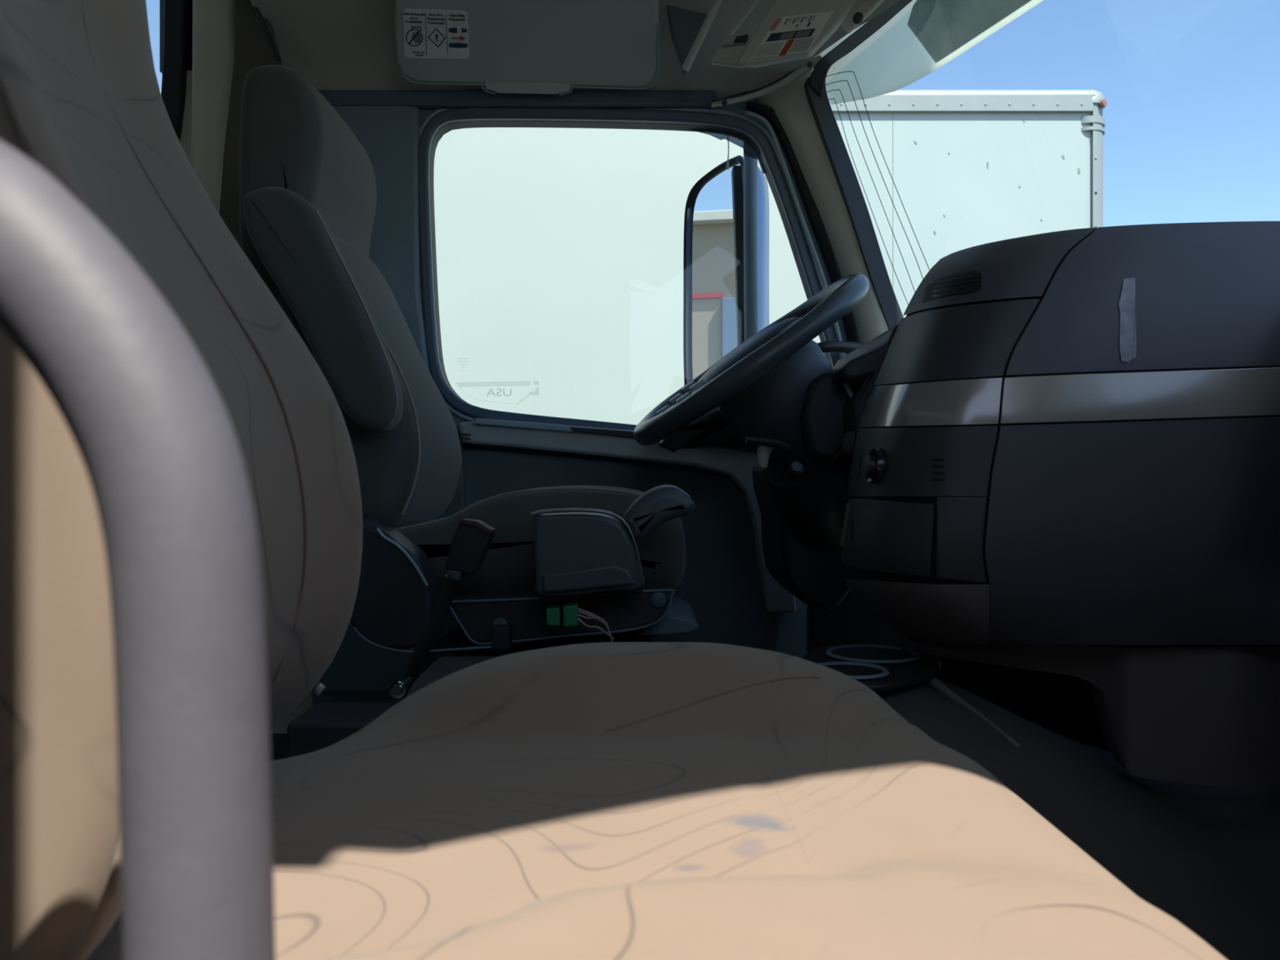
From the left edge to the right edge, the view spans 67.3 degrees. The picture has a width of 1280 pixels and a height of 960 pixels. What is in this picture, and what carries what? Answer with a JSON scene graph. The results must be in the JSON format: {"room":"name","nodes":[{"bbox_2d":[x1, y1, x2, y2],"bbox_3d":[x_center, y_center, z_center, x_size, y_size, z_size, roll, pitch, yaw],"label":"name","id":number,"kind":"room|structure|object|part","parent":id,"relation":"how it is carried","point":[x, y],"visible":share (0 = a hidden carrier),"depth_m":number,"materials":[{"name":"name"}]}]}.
{"room":"vehicle interior","nodes":[
{"label":"vehicle interior","id":0,"kind":"room"},
{"bbox_2d":[270,733,287,760],"bbox_3d":[-0.200,0.565,0.930,2.600,0.050,2.400,0,0,0],"label":"floor","id":1,"kind":"structure","parent":0,"point":[278,741],"depth_m":1.95,"materials":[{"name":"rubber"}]},
{"bbox_2d":[239,65,698,673],"bbox_3d":[-0.257,-0.034,1.592,0.681,1.169,0.616,0,0,0],"label":"seat","id":2,"kind":"object","parent":1,"relation":"on","point":[308,192],"visible":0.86,"depth_m":1.36,"materials":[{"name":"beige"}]},
{"bbox_3d":[-0.527,-0.434,1.570,0.142,0.370,0.340,0,0,0],"label":"backrest","id":3,"kind":"part","parent":2,"relation":"part of","materials":[{"name":"grey fabric"}]},
{"bbox_3d":[-0.441,-0.236,1.343,0.213,0.337,0.065,0,0,0],"label":"armrest","id":4,"kind":"part","parent":2,"relation":"part of","materials":[{"name":"grey fabric"}]},
{"bbox_3d":[-0.438,-0.145,1.595,0.250,0.483,0.410,0,0,0],"label":"backrest","id":5,"kind":"part","parent":2,"relation":"part of","materials":[{"name":"grey fabric"}]},
{"bbox_3d":[-0.186,0.213,1.305,0.025,0.033,0.030,0,0,0],"label":"knob post","id":6,"kind":"part","parent":2,"relation":"part of","materials":[{"name":"grey plastic"}]},
{"bbox_2d":[398,484,685,595],"bbox_3d":[-0.154,0.093,1.600,0.450,0.169,0.480,0,0,0],"label":"cushion","id":7,"kind":"object","parent":2,"relation":"on","point":[508,567],"depth_m":1.37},
{"bbox_2d":[530,484,694,601],"bbox_3d":[-0.034,0.081,1.274,0.210,0.151,0.112,0,0,0],"label":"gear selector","id":8,"kind":"object","parent":2,"relation":"attached to","point":[579,553],"visible":1,"depth_m":1.23,"materials":[{"name":"grey plastic"}]},
{"bbox_2d":[546,602,613,641],"bbox_3d":[-0.077,0.186,1.246,0.087,0.052,0.032,0,0,0],"label":"plug","id":9,"kind":"object","parent":8,"relation":"hanging from","point":[571,611],"visible":1,"depth_m":1.24,"materials":[{"name":"green plastic"}]},
{"bbox_3d":[0.020,0.028,1.236,0.088,0.045,0.005,0,0,0],"label":"lever trim","id":10,"kind":"part","parent":8,"relation":"part of","materials":[{"name":"grey plastic"}]},
{"bbox_3d":[0.024,0.044,1.250,0.093,0.070,0.050,0,0,0],"label":"lever","id":11,"kind":"part","parent":8,"relation":"part of","materials":[{"name":"grey plastic"}]},
{"bbox_2d":[0,0,1226,959],"bbox_3d":[-0.097,0.041,0.467,0.637,0.999,0.537,0,0,0],"label":"passenger seat","id":12,"kind":"object","parent":1,"relation":"on","point":[594,801],"visible":0.75,"depth_m":0.43,"materials":[{"name":"beige fabric"}]},
{"bbox_3d":[-0.283,-0.122,0.476,0.273,0.675,0.392,0,0,0],"label":"backrest","id":13,"kind":"part","parent":12,"relation":"part of","materials":[{"name":"beige fabric"}]},
{"bbox_2d":[86,642,1226,959],"bbox_3d":[-0.059,0.208,0.467,0.562,0.183,0.537,0,0,0],"label":"cushion","id":14,"kind":"object","parent":12,"relation":"on","point":[594,801],"depth_m":0.42,"materials":[{"name":"beige fabric"}]},
{"bbox_2d":[406,656,1279,959],"bbox_3d":[0.375,0.383,0.980,1.250,0.324,0.560,0,0,0],"label":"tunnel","id":15,"kind":"object","parent":1,"relation":"on","point":[1206,857],"visible":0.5,"depth_m":0.97,"materials":[{"name":"plastic"}]},
{"bbox_2d":[389,676,413,698],"bbox_3d":[-0.257,0.223,1.042,0.018,0.018,0.056,0,0,0],"label":"bolt","id":16,"kind":"object","parent":15,"relation":"attached to","point":[397,690],"visible":1,"depth_m":1.02,"materials":[{"name":"silver metal"}]},
{"bbox_2d":[399,518,495,701],"bbox_3d":[-0.247,0.168,1.220,0.130,0.238,0.042,0,0,6],"label":"seat belt buckle","id":17,"kind":"object","parent":15,"relation":"attached to","point":[472,540],"visible":0.93,"depth_m":1.20,"materials":[{"name":"black plastic"}]},
{"bbox_2d":[800,644,942,691],"bbox_3d":[0.267,0.215,1.123,0.178,0.013,0.245,0,0,0],"label":"cup holder","id":18,"kind":"object","parent":15,"relation":"on","point":[880,668],"visible":0.73,"depth_m":1.11,"materials":[{"name":"black plastic"}]},
{"bbox_2d":[160,0,848,733],"bbox_3d":[-0.556,-0.450,2.085,2.232,2.134,0.070,0,0,0],"label":"frame","id":19,"kind":"structure","parent":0,"point":[793,642],"depth_m":2.05,"materials":[{"name":"plastic"}]},
{"bbox_2d":[160,0,189,141],"bbox_3d":[-1.153,-0.930,2.058,0.384,0.668,0.055,0,0,0],"label":"window","id":20,"kind":"structure","parent":19,"relation":"in","point":[173,92],"depth_m":2.03,"materials":[{"name":"glass"}]},
{"bbox_2d":[190,0,234,213],"bbox_3d":[-0.887,-0.345,2.015,0.102,1.573,0.070,0,0,0],"label":"trim","id":21,"kind":"structure","parent":19,"relation":"attached to","point":[213,20],"depth_m":1.98,"materials":[{"name":"beige plastic"}]},
{"bbox_2d":[320,88,436,693],"bbox_3d":[-0.554,-0.188,2.039,0.244,1.280,0.022,0,0,0],"label":"trim","id":22,"kind":"structure","parent":19,"relation":"attached to","point":[388,135],"depth_m":2.03,"materials":[{"name":"plastic"}]},
{"bbox_2d":[318,90,846,451],"bbox_3d":[-0.114,-0.431,2.053,1.152,0.784,0.074,0,0,0],"label":"window","id":23,"kind":"structure","parent":19,"relation":"in","point":[440,122],"depth_m":2.03,"materials":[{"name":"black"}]},
{"bbox_2d":[688,128,765,173],"bbox_3d":[0.174,-0.715,2.076,0.212,0.107,0.001,0,0,0],"label":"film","id":24,"kind":"object","parent":23,"relation":"attached to","point":[748,150],"visible":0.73,"depth_m":2.08,"materials":[{"name":"plastic"}]},
{"bbox_2d":[436,417,796,652],"bbox_3d":[-0.051,0.149,2.010,0.749,0.554,0.080,0,0,0],"label":"lining","id":25,"kind":"object","parent":19,"relation":"attached to","point":[732,596],"visible":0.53,"depth_m":2.02,"materials":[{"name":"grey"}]},
{"bbox_3d":[-0.395,0.029,2.015,0.060,0.287,0.050,0,0,0],"label":"door pull","id":26,"kind":"part","parent":25,"relation":"part of","materials":[{"name":"grey plastic"}]},
{"bbox_3d":[-0.030,-0.095,2.002,0.620,0.066,0.055,0,0,0],"label":"sill rail","id":27,"kind":"part","parent":25,"relation":"part of","materials":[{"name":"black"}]},
{"bbox_2d":[683,155,768,385],"bbox_3d":[0.253,-0.406,2.314,0.180,1.040,0.379,0,0,-20],"label":"mirror","id":28,"kind":"object","parent":19,"relation":"attached to","point":[726,241],"visible":0.61,"depth_m":2.36,"materials":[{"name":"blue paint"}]},
{"bbox_3d":[0.237,-0.445,2.280,0.038,0.592,0.040,0,0,0],"label":"post","id":29,"kind":"part","parent":28,"relation":"part of","materials":[{"name":"black plastic"}]},
{"bbox_2d":[725,140,728,169],"bbox_3d":[0.196,-0.765,2.160,0.007,0.133,0.007,0,0,22],"label":"cord","id":30,"kind":"object","parent":19,"relation":"hanging from","point":[727,162],"visible":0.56,"depth_m":2.16,"materials":[{"name":"grey plastic"}]},
{"bbox_2d":[711,53,822,107],"bbox_3d":[0.262,-0.809,1.967,0.241,0.069,0.047,0,0,26],"label":"trim","id":31,"kind":"structure","parent":19,"relation":"attached to","point":[809,65],"depth_m":1.97,"materials":[{"name":"grey plastic"}]},
{"bbox_2d":[746,102,857,342],"bbox_3d":[0.349,-0.489,2.035,0.249,0.614,0.027,0,0,0],"label":"trim","id":32,"kind":"structure","parent":19,"relation":"attached to","point":[815,220],"depth_m":2.03,"materials":[{"name":"black rubber"}]},
{"bbox_2d":[748,69,888,344],"bbox_3d":[0.379,-0.565,2.014,0.331,0.680,0.122,0,0,0],"label":"trim","id":33,"kind":"structure","parent":19,"relation":"attached to","point":[789,103],"depth_m":1.99,"materials":[{"name":"beige plastic"}]},
{"bbox_2d":[817,340,863,353],"bbox_3d":[0.406,-0.247,1.937,0.166,0.062,0.060,0,0,-20],"label":"control stalk","id":34,"kind":"object","parent":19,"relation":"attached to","point":[831,346],"visible":0.35,"depth_m":1.91,"materials":[{"name":"black plastic"}]},
{"bbox_2d":[250,0,899,97],"bbox_3d":[-0.420,-0.991,0.930,2.040,0.358,2.260,0,0,0],"label":"ceiling","id":35,"kind":"structure","parent":0,"point":[335,45],"depth_m":1.95,"materials":[{"name":"grey plastic"}]},
{"bbox_2d":[219,0,282,247],"bbox_3d":[-0.772,-0.345,1.915,0.135,1.537,0.030,0,0,0],"label":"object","id":36,"kind":"object","parent":35,"relation":"hanging from","point":[253,49],"visible":0.22,"depth_m":1.90,"materials":[{"name":"grey plastic"}]},
{"bbox_2d":[249,0,280,61],"bbox_3d":[-0.738,-0.891,1.880,0.072,0.144,0.008,0,0,0],"label":"trim","id":37,"kind":"structure","parent":35,"relation":"attached to","point":[256,9],"depth_m":1.88,"materials":[{"name":"grey plastic"}]},
{"bbox_2d":[395,0,659,95],"bbox_3d":[-0.225,-0.869,1.855,0.527,0.156,0.290,0,0,0],"label":"sun visor","id":38,"kind":"object","parent":35,"relation":"attached to","point":[520,46],"visible":1,"depth_m":1.89,"materials":[{"name":"grey plastic"}]},
{"bbox_2d":[403,8,469,58],"bbox_3d":[-0.398,-0.864,1.865,0.144,0.049,0.112,0,0,0],"label":"sticker","id":39,"kind":"object","parent":38,"relation":"attached to","point":[434,33],"visible":1,"depth_m":1.86,"materials":[{"name":"white paper"}]},
{"bbox_3d":[-0.433,-0.864,1.864,0.020,0.016,0.038,0,0,-13],"label":"child seat","id":40,"kind":"part","parent":39,"relation":"part of","materials":[{"name":"grey paper"}]},
{"bbox_2d":[448,27,457,32],"bbox_3d":[-0.361,-0.867,1.855,0.018,0.005,0.011,0,0,0],"label":"picture","id":41,"kind":"object","parent":39,"relation":"on","point":[450,29],"depth_m":1.85,"materials":[{"name":"blue"}]},
{"bbox_2d":[448,42,467,48],"bbox_3d":[-0.357,-0.853,1.887,0.038,0.005,0.011,0,0,0],"label":"picture","id":42,"kind":"object","parent":39,"relation":"attached to","point":[451,45],"depth_m":1.89,"materials":[{"name":"blue"}]},
{"bbox_2d":[462,28,466,32],"bbox_3d":[-0.339,-0.867,1.856,0.010,0.005,0.011,0,0,-11],"label":"picture","id":43,"kind":"object","parent":39,"relation":"on","point":[464,30],"depth_m":1.86,"materials":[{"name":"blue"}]},
{"bbox_2d":[666,0,723,75],"bbox_3d":[0.113,-0.887,1.804,0.149,0.217,0.161,0,0,0],"label":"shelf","id":44,"kind":"object","parent":35,"relation":"attached to","point":[689,28],"visible":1,"depth_m":1.86,"materials":[{"name":"grey plastic"}]},
{"bbox_3d":[0.130,-0.855,1.784,0.018,0.153,0.145,0,0,-39],"label":"rail","id":45,"kind":"part","parent":44,"relation":"part of","materials":[{"name":"grey plastic"}]},
{"bbox_2d":[711,0,860,67],"bbox_3d":[0.282,-0.858,1.729,0.336,0.200,0.022,0,0,27],"label":"console","id":46,"kind":"object","parent":35,"relation":"attached to","point":[737,54],"visible":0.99,"depth_m":1.74,"materials":[{"name":"grey plastic"}]},
{"bbox_2d":[750,11,833,58],"bbox_3d":[0.271,-0.798,1.725,0.157,0.075,0.001,0,0,27],"label":"warning label","id":47,"kind":"object","parent":46,"relation":"attached to","point":[792,34],"visible":1,"depth_m":1.72,"materials":[{"name":"white paper"}]},
{"bbox_2d":[813,11,833,24],"bbox_3d":[0.324,-0.815,1.697,0.036,0.021,0.001,0,0,27],"label":"picture","id":48,"kind":"object","parent":47,"relation":"attached to","point":[821,18],"depth_m":1.70,"materials":[{"name":"white paper"}]},
{"bbox_2d":[841,0,884,33],"bbox_3d":[0.395,-0.823,1.671,0.039,0.053,0.121,0,0,-31],"label":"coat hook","id":49,"kind":"object","parent":35,"relation":"attached to","point":[866,7],"visible":1,"depth_m":1.68,"materials":[{"name":"grey plastic"}]},
{"bbox_3d":[0.432,-1.057,0.930,0.885,0.450,2.260,0,0,0],"label":"roof","id":50,"kind":"structure","parent":0,"visible":0},
{"bbox_2d":[804,0,929,328],"bbox_3d":[0.649,-0.562,1.030,0.633,0.675,2.000,0,0,0],"label":"window","id":51,"kind":"structure","parent":50,"relation":"attached to","point":[815,87],"depth_m":1.95,"materials":[{"name":"clear glass"}]},
{"bbox_2d":[812,0,1043,104],"bbox_3d":[0.715,-0.870,0.880,0.363,0.181,2.390,0,0,-12],"label":"sunshade","id":52,"kind":"object","parent":50,"relation":"attached to","point":[924,36],"visible":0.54,"depth_m":1.82,"materials":[{"name":"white plastic"}]},
{"bbox_3d":[0.763,-0.834,1.064,0.158,0.099,1.574,0,0,-14],"label":"smoked panel","id":53,"kind":"part","parent":52,"relation":"part of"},
{"bbox_3d":[1.020,0.140,0.930,0.060,0.780,2.400,0,0,0],"label":"wall","id":54,"kind":"structure","parent":0,"visible":0},
{"bbox_2d":[840,221,1279,645],"bbox_3d":[0.621,-0.038,0.900,0.748,0.509,2.100,0,0,0],"label":"dashboard","id":55,"kind":"object","parent":54,"relation":"attached to","point":[1071,437],"visible":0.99,"depth_m":0.98,"materials":[{"name":"black plastic"}]},
{"bbox_2d":[751,324,903,652],"bbox_3d":[0.412,0.075,1.610,0.384,0.642,0.620,0,0,0],"label":"panel","id":56,"kind":"object","parent":55,"relation":"attached to","point":[834,402],"visible":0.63,"depth_m":1.62,"materials":[{"name":"plastic"}]},
{"bbox_2d":[658,406,855,551],"bbox_3d":[0.325,-0.033,1.652,0.581,0.385,0.376,0,0,0],"label":"column","id":57,"kind":"structure","parent":56,"relation":"attached to","point":[810,496],"depth_m":1.56,"materials":[{"name":"black plastic"}]},
{"bbox_2d":[633,273,869,460],"bbox_3d":[0.180,-0.174,1.600,0.382,0.339,0.459,0,0,0],"label":"steering wheel","id":58,"kind":"object","parent":57,"relation":"attached to","point":[760,386],"visible":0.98,"depth_m":1.51,"materials":[{"name":"black plastic"}]},
{"bbox_3d":[0.197,-0.040,1.520,0.025,0.043,0.040,0,0,0],"label":"tilt lever","id":59,"kind":"part","parent":57,"relation":"part of","materials":[{"name":"grey plastic"}]},
{"bbox_3d":[0.468,0.272,1.900,0.272,0.249,0.040,0,0,0],"label":"kick panel","id":60,"kind":"part","parent":56,"relation":"part of","materials":[{"name":"black plastic"}]},
{"bbox_2d":[831,324,898,443],"bbox_3d":[0.377,-0.152,1.635,0.158,0.186,0.430,0,0,0],"label":"hood","id":61,"kind":"object","parent":56,"relation":"attached to","point":[854,376],"depth_m":1.45,"materials":[{"name":"plastic"}]},
{"bbox_3d":[0.251,0.060,1.134,0.003,0.026,0.039,0,0,12],"label":"door pull","id":62,"kind":"part","parent":55,"relation":"part of","materials":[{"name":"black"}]},
{"bbox_2d":[862,448,885,484],"bbox_3d":[0.259,-0.015,1.065,0.018,0.041,0.041,0,0,0],"label":"power socket","id":63,"kind":"object","parent":55,"relation":"attached to","point":[873,464],"depth_m":1.06,"materials":[{"name":"black plastic"}]},
{"bbox_3d":[0.264,0.063,1.096,0.039,0.082,0.238,0,0,-10],"label":"storage door","id":64,"kind":"part","parent":55,"relation":"part of","materials":[{"name":"plastic"}]},
{"bbox_3d":[0.317,0.162,1.123,0.122,0.110,0.283,0,0,0],"label":"skirt panel","id":65,"kind":"part","parent":55,"relation":"part of","materials":[{"name":"plastic"}]},
{"bbox_3d":[0.287,-0.022,1.094,0.074,0.087,0.278,0,0,-18],"label":"socket panel","id":66,"kind":"part","parent":55,"relation":"part of","materials":[{"name":"plastic"}]},
{"bbox_2d":[921,271,981,302],"bbox_3d":[0.349,-0.221,1.103,0.029,0.038,0.148,0,0,-10],"label":"air vent","id":67,"kind":"object","parent":55,"relation":"attached to","point":[943,286],"depth_m":1.07,"materials":[{"name":"black plastic"}]},
{"bbox_3d":[0.330,-0.157,1.107,0.103,0.105,0.268,0,0,-17],"label":"cluster panel","id":68,"kind":"part","parent":55,"relation":"part of","materials":[{"name":"plastic"}]},
{"bbox_3d":[0.328,0.061,0.983,0.051,0.089,0.015,0,0,12],"label":"panel","id":69,"kind":"part","parent":55,"relation":"part of","materials":[{"name":"plastic"}]},
{"bbox_3d":[0.384,-0.241,1.126,0.139,0.103,0.263,0,0,-23],"label":"vent panel","id":70,"kind":"part","parent":55,"relation":"part of","materials":[{"name":"plastic"}]},
{"bbox_2d":[899,636,1279,787],"bbox_3d":[0.565,0.288,1.160,0.517,0.224,0.300,0,0,0],"label":"lower dash","id":71,"kind":"object","parent":55,"relation":"attached to","point":[1206,715],"visible":0.88,"depth_m":1.03,"materials":[{"name":"plastic"}]},
{"bbox_3d":[0.581,0.053,1.020,0.473,0.249,0.112,0,0,-12],"label":"panel","id":72,"kind":"part","parent":55,"relation":"part of","materials":[{"name":"plastic"}]},
{"bbox_3d":[0.558,-0.193,1.008,0.371,0.174,0.073,0,0,0],"label":"panel","id":73,"kind":"part","parent":55,"relation":"part of","materials":[{"name":"plastic"}]},
{"bbox_3d":[-0.210,-0.335,-0.185,2.520,1.830,0.030,0,0,0],"label":"wall","id":74,"kind":"structure","parent":0,"visible":0},
{"bbox_2d":[0,140,275,959],"bbox_3d":[-0.143,0.061,0.011,0.092,0.332,0.373,0,0,13],"label":"handle","id":75,"kind":"object","parent":74,"relation":"attached to","point":[150,427],"visible":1,"depth_m":0.16,"materials":[{"name":"plastic"}]},
{"label":"outside","id":76,"kind":"structure","parent":0,"visible":0},
{"bbox_3d":[0.000,1.800,4.000,80.000,0.100,80.000,0,0,0],"label":"ground","id":77,"kind":"structure","parent":76,"visible":0},
{"bbox_2d":[160,89,1106,425],"bbox_3d":[-1.475,-0.150,6.201,9.050,3.799,2.439,0,0,0],"label":"trailer","id":78,"kind":"object","parent":77,"relation":"on","point":[559,251],"visible":0.23,"depth_m":5.02,"materials":[{"name":"metal"}]},
{"bbox_3d":[-1.822,-1.958,5.010,8.356,0.085,0.030,0,0,0],"label":"rail","id":79,"kind":"part","parent":78,"relation":"part of","materials":[{"name":"metal"}]},
{"bbox_3d":[2.395,-0.630,6.200,0.078,2.759,2.400,0,0,0],"label":"corner post","id":80,"kind":"part","parent":78,"relation":"part of","materials":[{"name":"metal"}]},
{"bbox_2d":[1099,98,1106,107],"bbox_3d":[2.409,-1.959,4.997,0.044,0.044,0.020,0,0,-31],"label":"marker light","id":81,"kind":"object","parent":78,"relation":"attached to","point":[1103,102],"depth_m":4.99,"materials":[{"name":"red plastic"}]}
]}

